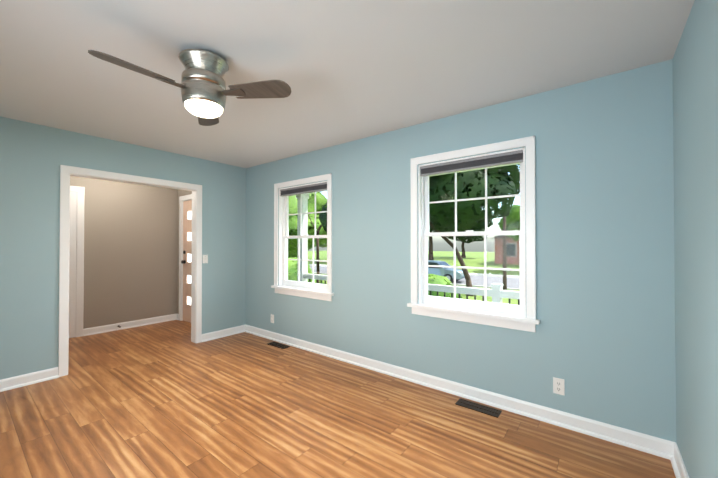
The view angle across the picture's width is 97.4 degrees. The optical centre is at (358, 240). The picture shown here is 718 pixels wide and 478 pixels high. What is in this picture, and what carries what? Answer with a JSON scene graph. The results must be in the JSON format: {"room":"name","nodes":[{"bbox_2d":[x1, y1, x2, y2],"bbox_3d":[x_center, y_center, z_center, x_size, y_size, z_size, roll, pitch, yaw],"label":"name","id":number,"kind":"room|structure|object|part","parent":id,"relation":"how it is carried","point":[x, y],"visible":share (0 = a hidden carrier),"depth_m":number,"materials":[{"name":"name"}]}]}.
{"room":"empty living room","nodes":[
{"label":"empty living room","id":0,"kind":"room"},
{"bbox_2d":[0,116,245,379],"bbox_3d":[-2.876,0.118,3.293,0.110,2.440,3.710,0,-1,38],"label":"wall","id":1,"kind":"structure","parent":0,"point":[33,157],"depth_m":3.07,"materials":[{"name":"blue paint"}]},
{"bbox_2d":[0,367,58,391],"bbox_3d":[-3.395,1.281,2.495,0.031,0.100,1.490,0,-1,38],"label":"baseboard","id":2,"kind":"structure","parent":1,"relation":"attached to","point":[10,383],"depth_m":2.92,"materials":[{"name":"white wood"}]},
{"bbox_2d":[58,165,201,376],"bbox_3d":[-2.572,0.300,3.688,0.150,2.085,1.390,0,-1,38],"label":"trim","id":3,"kind":"structure","parent":1,"relation":"attached to","point":[66,172],"depth_m":3.36,"materials":[{"name":"white wood"}]},
{"bbox_2d":[202,255,207,262],"bbox_3d":[-2.064,0.248,4.236,0.018,0.114,0.070,0,-1,38],"label":"light switch","id":4,"kind":"object","parent":1,"relation":"attached to","point":[204,258],"visible":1,"depth_m":4.23,"materials":[{"name":"plastic"}]},
{"bbox_2d":[202,325,243,341],"bbox_3d":[-1.905,1.299,4.420,0.031,0.100,0.600,0,-1,38],"label":"baseboard","id":5,"kind":"structure","parent":1,"relation":"attached to","point":[238,329],"depth_m":4.41,"materials":[{"name":"white wood"}]},
{"bbox_2d":[70,176,177,337],"bbox_3d":[-4.096,0.129,4.331,0.110,2.440,3.860,0,-1,38],"label":"wall","id":6,"kind":"structure","parent":0,"point":[130,250],"depth_m":4.90,"materials":[{"name":"beige paint"}]},
{"bbox_2d":[69,186,84,337],"bbox_3d":[-4.200,0.291,4.088,0.017,2.110,0.970,0,-1,38],"label":"door frame","id":7,"kind":"structure","parent":6,"relation":"attached to","point":[76,276],"depth_m":4.41,"materials":[{"name":"white wood"}]},
{"bbox_2d":[83,313,178,335],"bbox_3d":[-3.510,1.305,4.948,0.046,0.100,1.250,0,-1,38],"label":"baseboard","id":8,"kind":"structure","parent":6,"relation":"attached to","point":[114,327],"depth_m":4.86,"materials":[{"name":"white wood"}]},
{"bbox_2d":[177,189,191,313],"bbox_3d":[-2.522,0.136,5.061,1.486,2.440,0.120,0,-1,38],"label":"wall","id":9,"kind":"structure","parent":0,"point":[183,192],"depth_m":5.44,"materials":[{"name":"beige paint"}]},
{"bbox_2d":[179,194,191,320],"bbox_3d":[-2.612,0.299,5.120,1.080,2.115,0.142,0,-1,38],"label":"door frame","id":10,"kind":"structure","parent":9,"relation":"attached to","point":[185,198],"depth_m":5.36,"materials":[{"name":"white wood"}]},
{"bbox_2d":[183,200,191,322],"bbox_3d":[-2.623,0.339,5.104,0.902,2.018,0.044,0,-1,38],"label":"front door","id":11,"kind":"structure","parent":9,"relation":"in","point":[187,228],"depth_m":5.28,"materials":[{"name":"brown wood"}]},
{"bbox_3d":[-2.810,0.287,5.248,0.170,1.560,0.006,0,-1,38],"label":"front door glass panes","id":12,"kind":"part","parent":11,"relation":"part of","materials":[{"name":"white glass"}]},
{"bbox_2d":[0,320,675,477],"bbox_3d":[-1.608,1.360,2.394,6.400,0.060,3.860,0,-1,38],"label":"floor","id":13,"kind":"structure","parent":0,"point":[168,399],"depth_m":2.27,"materials":[{"name":"brown wood"}]},
{"bbox_2d":[267,342,289,348],"bbox_3d":[-1.035,1.343,4.050,0.330,0.004,0.115,0,-1,38],"label":"floor vent","id":14,"kind":"object","parent":13,"relation":"in","point":[279,345],"visible":1,"depth_m":4.04,"materials":[{"name":"brown metal"}]},
{"bbox_2d":[455,398,501,417],"bbox_3d":[0.947,1.328,2.510,0.330,0.004,0.115,0,-1,38],"label":"floor vent","id":15,"kind":"object","parent":13,"relation":"in","point":[490,411],"visible":1,"depth_m":2.50,"materials":[{"name":"brown metal"}]},
{"bbox_2d":[0,0,694,167],"bbox_3d":[-1.088,-1.144,3.091,6.400,0.080,5.560,0,-1,38],"label":"ceiling","id":16,"kind":"structure","parent":0,"point":[346,71],"depth_m":1.93,"materials":[{"name":"paint"}]},
{"bbox_2d":[88,49,290,125],"bbox_3d":[-1.011,-0.937,1.817,0.962,0.358,0.852,0,-1,38],"label":"ceiling fan","id":17,"kind":"object","parent":16,"relation":"hanging from","point":[205,93],"visible":1,"depth_m":1.82,"materials":[{"name":"silver metal"}]},
{"bbox_2d":[246,59,675,441],"bbox_3d":[0.160,0.119,3.384,4.800,2.440,0.150,0,-1,38],"label":"wall","id":18,"kind":"structure","parent":0,"point":[600,341],"depth_m":2.32,"materials":[{"name":"blue paint"}]},
{"bbox_2d":[271,173,333,300],"bbox_3d":[-0.685,-0.034,4.026,1.100,1.480,0.230,0,-1,38],"label":"window","id":19,"kind":"structure","parent":18,"relation":"in","point":[315,293],"depth_m":4.10,"materials":[{"name":"white wood"}]},
{"bbox_2d":[280,182,326,196],"bbox_3d":[-0.707,-0.646,4.004,0.874,0.088,0.042,0,-1,38],"label":"window blind","id":20,"kind":"object","parent":19,"relation":"attached to","point":[305,189],"visible":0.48,"depth_m":3.97,"materials":[{"name":"grey fabric"}]},
{"bbox_3d":[-0.667,-0.048,4.049,0.882,1.284,0.064,0,-1,38],"label":"window sashes","id":21,"kind":"part","parent":19,"relation":"part of","materials":[{"name":"white wood"}]},
{"bbox_3d":[-0.667,-0.056,4.049,0.797,1.175,0.037,0,-1,38],"label":"window glass","id":22,"kind":"part","parent":19,"relation":"part of","materials":[{"name":"clear glass"}]},
{"bbox_2d":[244,324,676,458],"bbox_3d":[0.105,1.289,3.301,4.580,0.100,0.031,0,-1,38],"label":"baseboard","id":23,"kind":"structure","parent":18,"relation":"attached to","point":[660,447],"depth_m":2.52,"materials":[{"name":"white wood"}]},
{"bbox_2d":[407,136,539,331],"bbox_3d":[0.960,-0.047,2.753,1.100,1.480,0.230,0,-1,38],"label":"window","id":24,"kind":"structure","parent":18,"relation":"in","point":[527,320],"depth_m":2.67,"materials":[{"name":"white wood"}]},
{"bbox_2d":[420,150,522,176],"bbox_3d":[0.938,-0.659,2.731,0.874,0.088,0.042,0,-1,38],"label":"window blind","id":25,"kind":"object","parent":24,"relation":"attached to","point":[512,157],"visible":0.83,"depth_m":2.68,"materials":[{"name":"grey fabric"}]},
{"bbox_3d":[0.978,-0.069,2.776,0.797,1.175,0.037,0,-1,38],"label":"window glass","id":26,"kind":"part","parent":24,"relation":"part of","materials":[{"name":"clear glass"}]},
{"bbox_3d":[0.978,-0.061,2.776,0.882,1.284,0.064,0,-1,38],"label":"window sashes","id":27,"kind":"part","parent":24,"relation":"part of","materials":[{"name":"white wood"}]},
{"bbox_2d":[553,377,564,395],"bbox_3d":[1.444,1.054,2.280,0.070,0.114,0.008,0,-1,38],"label":"electrical outlet","id":28,"kind":"object","parent":18,"relation":"attached to","point":[558,386],"visible":1,"depth_m":2.28,"materials":[{"name":"plastic"}]},
{"bbox_2d":[673,0,717,477],"bbox_3d":[0.867,0.091,0.466,0.110,2.440,3.600,0,-1,38],"label":"wall","id":29,"kind":"structure","parent":0,"point":[695,104],"depth_m":1.46,"materials":[{"name":"blue paint"}]},
{"bbox_2d":[664,440,688,477],"bbox_3d":[0.811,1.261,0.498,0.031,0.100,3.480,0,-1,38],"label":"baseboard","id":30,"kind":"structure","parent":29,"relation":"attached to","point":[671,450],"depth_m":1.84,"materials":[{"name":"white wood"}]},
{"label":"outside","id":31,"kind":"structure","parent":0,"visible":0},
{"bbox_2d":[308,251,519,304],"bbox_3d":[23.396,2.655,37.127,140.000,1.034,98.000,0,-1,38],"label":"ground","id":32,"kind":"structure","parent":31,"point":[473,259],"depth_m":40.42,"materials":[{"name":"green plant"}]},
{"bbox_2d":[288,238,326,261],"bbox_3d":[-5.743,-0.406,27.286,8.490,7.532,9.651,0,-1,38],"label":"trees","id":33,"kind":"object","parent":32,"relation":"on","point":[292,248],"depth_m":25.37,"materials":[{"name":"green plant"}]},
{"bbox_2d":[288,192,326,247],"bbox_3d":[-3.210,-0.132,14.514,5.565,5.158,4.697,0,-1,38],"label":"trees","id":34,"kind":"object","parent":32,"relation":"on","point":[321,201],"depth_m":12.98,"materials":[{"name":"green plant"}]},
{"bbox_2d":[308,203,326,282],"bbox_3d":[-0.299,0.592,7.724,2.250,3.472,1.435,0,-1,38],"label":"trees","id":35,"kind":"object","parent":32,"relation":"on","point":[323,216],"depth_m":7.97,"materials":[{"name":"green plant"}]},
{"bbox_2d":[288,257,461,298],"bbox_3d":[-1.157,1.380,9.605,7.846,1.640,3.914,0,-1,38],"label":"shrub","id":36,"kind":"object","parent":32,"relation":"on","point":[434,277],"depth_m":8.50,"materials":[{"name":"green plant"}]},
{"bbox_2d":[290,163,519,304],"bbox_3d":[-0.581,0.358,4.777,7.680,2.890,1.810,0,-1,38],"label":"porch","id":37,"kind":"object","parent":32,"relation":"on","point":[497,297],"depth_m":4.50,"materials":[{"name":"white paint"}]},
{"bbox_2d":[309,264,519,289],"bbox_3d":[11.308,2.964,21.505,140.000,0.155,10.700,0,-1,38],"label":"sidewalk","id":38,"kind":"structure","parent":32,"relation":"on","point":[490,275],"depth_m":26.42,"materials":[{"name":"concrete"}]},
{"bbox_2d":[310,266,519,288],"bbox_3d":[11.308,2.981,21.504,140.000,0.120,6.500,0,-1,38],"label":"street","id":39,"kind":"structure","parent":32,"relation":"on","point":[513,282],"depth_m":23.25,"materials":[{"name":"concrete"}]},
{"bbox_2d":[428,260,468,281],"bbox_3d":[5.560,2.209,23.242,4.560,1.447,1.790,0,-1,38],"label":"car","id":40,"kind":"object","parent":39,"relation":"on","point":[441,271],"depth_m":22.18,"materials":[{"name":"silver paint"}]},
{"bbox_2d":[428,219,462,259],"bbox_3d":[9.060,-1.822,40.051,11.180,10.032,12.298,0,-1,38],"label":"tree","id":41,"kind":"object","parent":32,"relation":"on","point":[431,229],"depth_m":39.76,"materials":[{"name":"green plant"}]},
{"bbox_2d":[446,210,493,257],"bbox_3d":[17.152,-1.145,52.334,9.405,8.594,10.014,0,-1,38],"label":"tree","id":42,"kind":"object","parent":32,"relation":"on","point":[478,226],"depth_m":50.70,"materials":[{"name":"green plant"}]},
{"bbox_2d":[429,164,519,295],"bbox_3d":[3.877,-1.420,17.095,9.320,9.227,9.926,0,-1,38],"label":"trees","id":43,"kind":"object","parent":32,"relation":"on","point":[467,212],"depth_m":13.60,"materials":[{"name":"green plant"}]},
{"bbox_2d":[490,235,518,264],"bbox_3d":[23.306,-0.054,37.855,11.800,6.500,9.800,0,-1,38],"label":"neighbouring house","id":44,"kind":"structure","parent":32,"relation":"on","point":[512,256],"depth_m":36.71,"materials":[{"name":"brick"}]},
{"bbox_2d":[503,217,506,289],"bbox_3d":[8.706,-0.110,18.825,2.200,6.800,0.367,0,-1,38],"label":"utility pole","id":45,"kind":"object","parent":32,"relation":"on","point":[504,259],"depth_m":18.68,"materials":[{"name":"brown wood"}]},
{"bbox_2d":[497,204,519,241],"bbox_3d":[17.091,-0.288,30.258,7.310,7.111,6.916,0,-1,38],"label":"tree","id":46,"kind":"object","parent":32,"relation":"on","point":[512,221],"depth_m":29.72,"materials":[{"name":"green plant"}]}
]}

